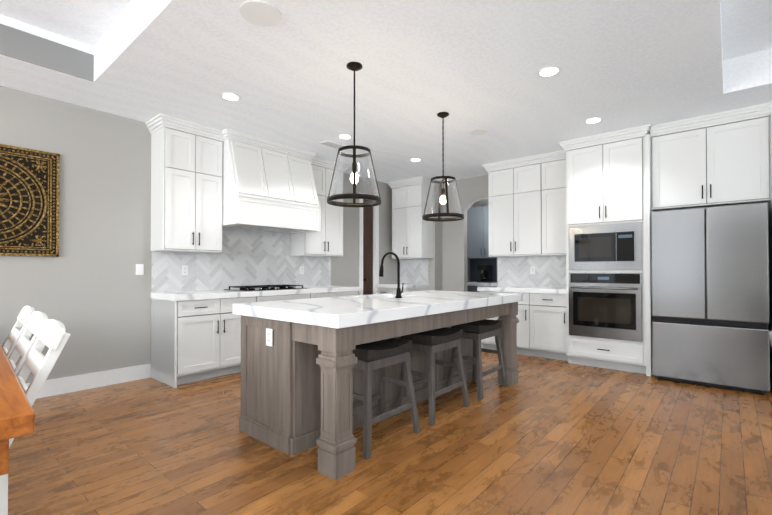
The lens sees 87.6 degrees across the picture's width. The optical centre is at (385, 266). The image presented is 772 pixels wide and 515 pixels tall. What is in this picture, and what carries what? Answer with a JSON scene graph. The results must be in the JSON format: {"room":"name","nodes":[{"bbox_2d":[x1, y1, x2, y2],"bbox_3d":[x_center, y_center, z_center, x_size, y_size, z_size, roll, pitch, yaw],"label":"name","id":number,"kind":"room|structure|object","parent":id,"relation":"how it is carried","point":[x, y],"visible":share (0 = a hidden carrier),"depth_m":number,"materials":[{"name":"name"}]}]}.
{"room":"dining room and kitchen","nodes":[
{"label":"dining room and kitchen","id":0,"kind":"room"},
{"bbox_2d":[0,86,396,382],"bbox_3d":[-2.517,-0.442,4.553,0.150,3.300,12.900,0,-1,40],"label":"wall","id":1,"kind":"structure","parent":0,"point":[89,288],"depth_m":4.00,"materials":[{"name":"grey paint"}]},
{"bbox_2d":[0,144,59,256],"bbox_3d":[-3.372,-0.573,3.404,0.030,0.960,0.960,0,-1,40],"label":"art","id":2,"kind":"object","parent":1,"relation":"attached to","point":[29,198],"visible":1,"depth_m":3.60,"materials":[{"name":"black"}]},
{"bbox_2d":[26,364,150,398],"bbox_3d":[-4.595,1.108,1.969,0.016,0.150,6.295,0,-1,40],"label":"baseboard","id":3,"kind":"structure","parent":1,"relation":"attached to","point":[58,386],"depth_m":3.96,"materials":[{"name":"white wood"}]},
{"bbox_2d":[136,264,143,274],"bbox_3d":[-2.628,0.036,4.295,0.008,0.115,0.075,0,-1,40],"label":"light switch","id":4,"kind":"object","parent":1,"relation":"attached to","point":[139,269],"visible":1,"depth_m":4.29,"materials":[{"name":"white plastic"}]},
{"bbox_2d":[181,265,187,274],"bbox_3d":[-2.317,0.049,4.641,0.008,0.115,0.075,0,-1,40],"label":"electrical outlet","id":5,"kind":"object","parent":1,"relation":"attached to","point":[184,269],"visible":1,"depth_m":4.63,"materials":[{"name":"white plastic"}]},
{"bbox_2d":[149,117,224,252],"bbox_3d":[-2.221,-0.831,4.515,0.349,1.336,0.640,0,-1,40],"label":"upper cabinet","id":6,"kind":"object","parent":1,"relation":"attached to","point":[186,160],"depth_m":4.35,"materials":[{"name":"white wood"}]},
{"bbox_2d":[221,130,320,236],"bbox_3d":[-1.508,-0.979,5.111,0.663,1.027,1.180,0,-1,40],"label":"range hood","id":7,"kind":"object","parent":1,"relation":"attached to","point":[230,207],"depth_m":4.85,"materials":[{"name":"white wood"}]},
{"bbox_2d":[300,266,303,273],"bbox_3d":[-1.235,0.062,5.913,0.008,0.115,0.075,0,-1,40],"label":"electrical outlet","id":8,"kind":"object","parent":1,"relation":"attached to","point":[301,269],"visible":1,"depth_m":5.91,"materials":[{"name":"white plastic"}]},
{"bbox_2d":[289,161,344,256],"bbox_3d":[-1.005,-0.817,5.942,0.349,1.336,0.730,0,-1,40],"label":"upper cabinet","id":9,"kind":"object","parent":1,"relation":"attached to","point":[327,243],"depth_m":5.84,"materials":[{"name":"white wood"}]},
{"bbox_2d":[363,199,372,294],"bbox_3d":[-0.316,0.031,7.048,0.109,2.387,0.284,0,-1,40],"label":"door leaf","id":10,"kind":"structure","parent":1,"relation":"in","point":[367,250],"depth_m":7.07,"materials":[{"name":"brown wood"}]},
{"bbox_2d":[359,193,378,294],"bbox_3d":[-0.347,-0.009,7.075,0.158,2.485,0.490,0,-1,40],"label":"door frame","id":11,"kind":"structure","parent":1,"relation":"attached to","point":[375,244],"depth_m":7.15,"materials":[{"name":"white"}]},
{"bbox_2d":[0,0,771,182],"bbox_3d":[0.319,-1.800,2.151,11.600,0.450,12.900,0,-1,40],"label":"ceiling","id":12,"kind":"structure","parent":0,"point":[468,66],"depth_m":3.25,"materials":[{"name":"paint"}]},
{"bbox_2d":[0,24,93,81],"bbox_3d":[-3.651,-1.692,2.050,0.004,0.228,3.600,0,-1,40],"label":"ceiling band","id":13,"kind":"object","parent":12,"relation":"attached to","point":[32,49],"visible":1,"depth_m":3.18,"materials":[{"name":"grey paint"}]},
{"bbox_2d":[219,92,241,100],"bbox_3d":[-1.430,-1.557,3.704,0.190,0.006,0.190,0,-1,40],"label":"recessed light","id":14,"kind":"object","parent":12,"relation":"in","point":[229,96],"visible":1,"depth_m":3.69,"materials":[{"name":"white"}]},
{"bbox_2d":[239,0,280,26],"bbox_3d":[-0.780,-1.569,2.503,0.256,0.006,0.251,0,-1,40],"label":"ceiling speaker","id":15,"kind":"object","parent":12,"relation":"attached to","point":[260,13],"depth_m":2.50,"materials":[{"name":"white plastic"}]},
{"bbox_2d":[319,140,343,147],"bbox_3d":[-0.690,-1.542,5.097,0.160,0.010,0.280,0,-1,40],"label":"ceiling vent","id":16,"kind":"object","parent":12,"relation":"in","point":[331,144],"visible":0.96,"depth_m":5.08,"materials":[{"name":"white metal"}]},
{"bbox_2d":[337,134,352,138],"bbox_3d":[-0.490,-1.546,4.808,0.190,0.006,0.190,0,-1,40],"label":"recessed light","id":17,"kind":"object","parent":12,"relation":"in","point":[344,136],"visible":1,"depth_m":4.79,"materials":[{"name":"white"}]},
{"bbox_2d":[327,62,380,206],"bbox_3d":[-0.246,-1.027,3.138,0.422,1.075,0.422,0,-1,40],"label":"pendant light","id":18,"kind":"object","parent":12,"relation":"hanging from","point":[354,67],"visible":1,"depth_m":3.10,"materials":[{"name":"brown metal"}]},
{"bbox_2d":[409,158,421,161],"bbox_3d":[0.429,-1.536,5.825,0.190,0.006,0.190,0,-1,40],"label":"recessed light","id":19,"kind":"object","parent":12,"relation":"in","point":[415,159],"visible":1,"depth_m":5.80,"materials":[{"name":"white"}]},
{"bbox_2d":[422,112,463,221],"bbox_3d":[0.584,-1.018,4.112,0.422,1.075,0.422,0,-1,40],"label":"pendant light","id":20,"kind":"object","parent":12,"relation":"hanging from","point":[443,199],"visible":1,"depth_m":4.09,"materials":[{"name":"brown metal"}]},
{"bbox_2d":[469,129,487,134],"bbox_3d":[1.068,-1.548,4.641,0.206,0.006,0.220,0,-1,40],"label":"ceiling speaker","id":21,"kind":"object","parent":12,"relation":"attached to","point":[476,131],"depth_m":4.65,"materials":[{"name":"white plastic"}]},
{"bbox_2d":[537,66,561,77],"bbox_3d":[1.310,-1.562,3.236,0.190,0.006,0.190,0,-1,40],"label":"recessed light","id":22,"kind":"object","parent":12,"relation":"in","point":[547,71],"visible":1,"depth_m":3.22,"materials":[{"name":"white"}]},
{"bbox_2d":[584,117,602,123],"bbox_3d":[2.212,-1.551,4.294,0.190,0.006,0.190,0,-1,40],"label":"recessed light","id":23,"kind":"object","parent":12,"relation":"in","point":[593,120],"visible":1,"depth_m":4.28,"materials":[{"name":"white"}]},
{"bbox_2d":[8,352,771,514],"bbox_3d":[0.319,1.244,2.121,11.600,0.120,12.900,0,-1,40],"label":"floor","id":24,"kind":"structure","parent":0,"point":[545,436],"depth_m":2.53,"materials":[{"name":"brown wood"}]},
{"bbox_2d":[0,344,34,475],"bbox_3d":[-2.394,0.793,1.735,2.950,0.775,1.057,-1,-1,44],"label":"dining table","id":25,"kind":"object","parent":24,"relation":"on","point":[17,416],"visible":1,"depth_m":1.11,"materials":[{"name":"brown wood"}]},
{"bbox_2d":[2,305,34,357],"bbox_3d":[-2.539,0.723,2.431,0.464,0.929,0.627,-1,-1,44],"label":"dining chair","id":26,"kind":"object","parent":24,"relation":"on","point":[16,333],"visible":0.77,"depth_m":2.58,"materials":[{"name":"white wood"}]},
{"bbox_2d":[8,311,47,374],"bbox_3d":[-2.148,0.719,2.059,0.464,0.929,0.627,-1,-1,44],"label":"dining chair","id":27,"kind":"object","parent":24,"relation":"on","point":[33,325],"visible":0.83,"depth_m":2.19,"materials":[{"name":"white wood"}]},
{"bbox_2d":[0,319,70,514],"bbox_3d":[-1.757,0.716,1.686,0.464,0.929,0.627,-1,-1,44],"label":"dining chair","id":28,"kind":"object","parent":24,"relation":"on","point":[53,335],"visible":0.71,"depth_m":1.73,"materials":[{"name":"white wood"}]},
{"bbox_2d":[150,297,192,387],"bbox_3d":[-2.265,0.775,4.239,0.619,0.859,0.166,0,-1,40],"label":"base cabinet","id":29,"kind":"object","parent":24,"relation":"on","point":[171,321],"depth_m":4.09,"materials":[{"name":"white wood"}]},
{"bbox_2d":[150,285,359,300],"bbox_3d":[-1.471,0.324,5.158,0.642,0.061,2.612,0,-1,40],"label":"countertop","id":30,"kind":"structure","parent":29,"relation":"on","point":[186,294],"depth_m":4.60,"materials":[{"name":"white stone"}]},
{"bbox_2d":[224,284,308,290],"bbox_3d":[-1.496,0.270,5.089,0.508,0.046,0.898,0,-1,40],"label":"cooktop","id":31,"kind":"object","parent":30,"relation":"in","point":[265,287],"visible":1,"depth_m":4.91,"materials":[{"name":"black metal"}]},
{"bbox_2d":[193,301,204,381],"bbox_3d":[-2.168,0.776,4.370,0.597,0.859,0.159,0,-1,40],"label":"base cabinet","id":32,"kind":"object","parent":24,"relation":"on","point":[198,306],"depth_m":4.17,"materials":[{"name":"white wood"}]},
{"bbox_2d":[205,297,228,378],"bbox_3d":[-2.042,0.778,4.500,0.619,0.859,0.203,0,-1,40],"label":"base cabinet","id":33,"kind":"object","parent":24,"relation":"on","point":[216,312],"depth_m":4.31,"materials":[{"name":"white wood"}]},
{"bbox_2d":[229,297,236,373],"bbox_3d":[-1.960,0.779,4.597,0.619,0.859,0.176,0,-1,40],"label":"base cabinet","id":34,"kind":"object","parent":24,"relation":"on","point":[232,300],"depth_m":4.45,"materials":[{"name":"white wood"}]},
{"bbox_2d":[237,297,248,372],"bbox_3d":[-1.860,0.780,4.732,0.597,0.859,0.158,0,-1,40],"label":"base cabinet","id":35,"kind":"object","parent":24,"relation":"on","point":[239,299],"depth_m":4.51,"materials":[{"name":"white wood"}]},
{"bbox_2d":[249,297,264,302],"bbox_3d":[-1.743,0.781,4.852,0.619,0.859,0.176,0,-1,40],"label":"base cabinet","id":36,"kind":"object","parent":24,"relation":"on","point":[251,299],"depth_m":4.68,"materials":[{"name":"white wood"}]},
{"bbox_2d":[265,297,272,301],"bbox_3d":[-1.660,0.782,4.949,0.619,0.859,0.203,0,-1,40],"label":"base cabinet","id":37,"kind":"object","parent":24,"relation":"on","point":[266,298],"depth_m":4.80,"materials":[{"name":"white wood"}]},
{"bbox_2d":[273,297,288,300],"bbox_3d":[-1.536,0.784,5.095,0.619,0.859,0.180,0,-1,40],"label":"base cabinet","id":38,"kind":"object","parent":24,"relation":"on","point":[274,298],"depth_m":4.91,"materials":[{"name":"white wood"}]},
{"bbox_2d":[289,293,296,299],"bbox_3d":[-1.454,0.785,5.192,0.619,0.859,0.199,0,-1,40],"label":"base cabinet","id":39,"kind":"object","parent":24,"relation":"on","point":[292,296],"depth_m":5.05,"materials":[{"name":"white wood"}]},
{"bbox_2d":[297,293,304,298],"bbox_3d":[-1.346,0.786,5.335,0.597,0.859,0.158,0,-1,40],"label":"base cabinet","id":40,"kind":"object","parent":24,"relation":"on","point":[299,295],"depth_m":5.14,"materials":[{"name":"white wood"}]},
{"bbox_2d":[305,293,316,298],"bbox_3d":[-1.230,0.787,5.454,0.619,0.859,0.174,0,-1,40],"label":"base cabinet","id":41,"kind":"object","parent":24,"relation":"on","point":[307,295],"depth_m":5.28,"materials":[{"name":"white wood"}]},
{"bbox_2d":[317,293,324,297],"bbox_3d":[-1.148,0.788,5.551,0.619,0.859,0.205,0,-1,40],"label":"base cabinet","id":42,"kind":"object","parent":24,"relation":"on","point":[319,295],"depth_m":5.41,"materials":[{"name":"white wood"}]},
{"bbox_2d":[325,293,336,296],"bbox_3d":[-1.007,0.790,5.717,0.619,0.859,0.230,0,-1,40],"label":"base cabinet","id":43,"kind":"object","parent":24,"relation":"on","point":[326,294],"depth_m":5.54,"materials":[{"name":"white wood"}]},
{"bbox_2d":[236,302,518,479],"bbox_3d":[0.140,0.776,3.540,1.077,0.845,2.550,0,-1,40],"label":"kitchen island","id":44,"kind":"object","parent":24,"relation":"on","point":[302,380],"depth_m":2.66,"materials":[{"name":"wood"}]},
{"bbox_2d":[266,328,272,346],"bbox_3d":[-0.780,0.475,2.688,0.070,0.115,0.008,0,-1,40],"label":"outlet","id":45,"kind":"object","parent":44,"relation":"attached to","point":[269,337],"visible":1,"depth_m":2.68,"materials":[{"name":"white plastic"}]},
{"bbox_2d":[233,290,522,329],"bbox_3d":[0.150,0.316,3.536,1.120,0.075,2.580,0,-1,40],"label":"island countertop","id":46,"kind":"structure","parent":44,"relation":"on","point":[356,310],"depth_m":2.81,"materials":[{"name":"white stone"}]},
{"bbox_2d":[379,252,403,297],"bbox_3d":[0.048,0.075,3.584,0.254,0.406,0.098,0,-1,40],"label":"faucet","id":47,"kind":"object","parent":46,"relation":"on","point":[398,290],"visible":1,"depth_m":3.50,"materials":[{"name":"black metal"}]},
{"bbox_2d":[352,338,420,459],"bbox_3d":[-0.075,0.864,2.803,0.374,0.662,0.573,0,-1,40],"label":"stool","id":48,"kind":"object","parent":24,"relation":"on","point":[380,355],"visible":0.62,"depth_m":2.73,"materials":[{"name":"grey wood"}]},
{"bbox_2d":[375,286,428,293],"bbox_3d":[0.298,0.804,7.184,0.689,0.859,0.619,0,-1,40],"label":"base cabinet","id":49,"kind":"object","parent":24,"relation":"on","point":[380,289],"depth_m":7.03,"materials":[{"name":"white wood"}]},
{"bbox_2d":[375,282,428,289],"bbox_3d":[0.289,0.344,7.168,0.704,0.061,0.662,0,-1,40],"label":"countertop","id":50,"kind":"structure","parent":49,"relation":"on","point":[407,285],"depth_m":6.93,"materials":[{"name":"white stone"}]},
{"bbox_2d":[395,327,469,424],"bbox_3d":[0.391,0.869,3.351,0.374,0.662,0.573,0,-1,40],"label":"stool","id":51,"kind":"object","parent":24,"relation":"on","point":[431,343],"visible":0.88,"depth_m":3.24,"materials":[{"name":"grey wood"}]},
{"bbox_2d":[467,285,474,291],"bbox_3d":[1.815,0.814,8.192,0.551,0.860,0.619,0,-1,40],"label":"base cabinet","id":52,"kind":"object","parent":24,"relation":"on","point":[470,288],"depth_m":7.92,"materials":[{"name":"grey"}]},
{"bbox_2d":[467,281,496,284],"bbox_3d":[2.338,0.350,7.739,1.940,0.060,0.637,0,-1,40],"label":"countertop","id":53,"kind":"structure","parent":52,"relation":"on","point":[471,282],"depth_m":7.89,"materials":[{"name":"white stone"}]},
{"bbox_2d":[477,265,490,281],"bbox_3d":[1.977,0.152,8.089,0.180,0.340,0.260,0,-1,40],"label":"coffee maker","id":54,"kind":"object","parent":53,"relation":"on","point":[485,275],"visible":1,"depth_m":8.03,"materials":[{"name":"black plastic"}]},
{"bbox_2d":[446,319,507,399],"bbox_3d":[0.890,0.875,3.937,0.374,0.662,0.573,0,-1,40],"label":"stool","id":55,"kind":"object","parent":24,"relation":"on","point":[476,332],"visible":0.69,"depth_m":3.83,"materials":[{"name":"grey wood"}]},
{"bbox_2d":[475,285,494,291],"bbox_3d":[2.159,0.811,7.899,0.617,0.860,0.619,0,-1,40],"label":"base cabinet","id":56,"kind":"object","parent":24,"relation":"on","point":[476,286],"depth_m":7.79,"materials":[{"name":"grey wood"}]},
{"bbox_2d":[479,290,562,359],"bbox_3d":[2.035,0.790,5.705,1.230,0.859,0.619,0,-1,40],"label":"base cabinet","id":57,"kind":"object","parent":24,"relation":"on","point":[540,316],"depth_m":5.33,"materials":[{"name":"white wood"}]},
{"bbox_2d":[479,286,562,293],"bbox_3d":[2.016,0.329,5.697,1.242,0.061,0.662,0,-1,40],"label":"countertop","id":58,"kind":"structure","parent":57,"relation":"on","point":[498,289],"depth_m":5.50,"materials":[{"name":"white stone"}]},
{"bbox_2d":[563,130,654,376],"bbox_3d":[2.800,-0.139,4.982,0.885,2.702,0.742,0,-1,40],"label":"tall cabinet","id":59,"kind":"object","parent":24,"relation":"on","point":[606,180],"depth_m":4.69,"materials":[{"name":"white wood"}]},
{"bbox_2d":[569,222,642,341],"bbox_3d":[2.533,0.177,4.700,0.770,1.335,0.097,0,-1,40],"label":"wall oven","id":60,"kind":"object","parent":59,"relation":"in","point":[606,305],"visible":1,"depth_m":4.68,"materials":[{"name":"silver metal"}]},
{"bbox_2d":[651,202,769,394],"bbox_3d":[3.417,0.311,4.280,0.910,1.790,0.750,0,-1,40],"label":"fridge","id":61,"kind":"object","parent":24,"relation":"on","point":[710,287],"visible":1,"depth_m":3.96,"materials":[{"name":"silver metal"}]},
{"bbox_2d":[429,175,497,291],"bbox_3d":[3.948,-0.440,4.742,9.450,3.300,0.370,0,-1,40],"label":"wall","id":62,"kind":"structure","parent":0,"point":[448,266],"depth_m":7.14,"materials":[{"name":"grey paint"}]},
{"bbox_2d":[391,178,433,257],"bbox_3d":[0.470,-0.802,7.230,0.670,1.332,0.349,0,-1,40],"label":"upper cabinet","id":63,"kind":"object","parent":62,"relation":"attached to","point":[412,236],"depth_m":7.06,"materials":[{"name":"white wood"}]},
{"bbox_2d":[487,154,562,257],"bbox_3d":[2.122,-0.816,5.824,1.230,1.332,0.349,0,-1,40],"label":"upper cabinet","id":64,"kind":"object","parent":62,"relation":"attached to","point":[539,205],"depth_m":5.71,"materials":[{"name":"white wood"}]},
{"bbox_2d":[530,266,534,273],"bbox_3d":[2.177,0.062,5.981,0.075,0.115,0.008,0,-1,40],"label":"electrical outlet","id":65,"kind":"object","parent":62,"relation":"attached to","point":[532,269],"visible":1,"depth_m":5.98,"materials":[{"name":"white plastic"}]},
{"bbox_2d":[651,110,771,210],"bbox_3d":[3.536,-1.065,4.425,0.969,0.862,0.649,0,-1,40],"label":"upper cabinet","id":66,"kind":"object","parent":62,"relation":"attached to","point":[714,162],"depth_m":4.14,"materials":[{"name":"white wood"}]},
{"bbox_2d":[467,259,469,281],"bbox_3d":[1.297,-0.407,8.129,0.120,3.300,1.350,0,-1,40],"label":"wall","id":67,"kind":"structure","parent":0,"point":[468,260],"depth_m":8.57,"materials":[{"name":"grey paint"}]},
{"bbox_2d":[471,199,487,206],"bbox_3d":[2.585,-0.408,8.037,2.200,3.300,0.120,0,-1,40],"label":"wall","id":68,"kind":"structure","parent":0,"point":[482,202],"depth_m":8.46,"materials":[{"name":"grey paint"}]},
{"bbox_2d":[467,205,496,260],"bbox_3d":[2.087,-0.681,8.152,1.036,1.050,0.349,0,-1,40],"label":"upper cabinet","id":69,"kind":"object","parent":68,"relation":"attached to","point":[477,235],"depth_m":8.14,"materials":[{"name":"grey"}]}
]}

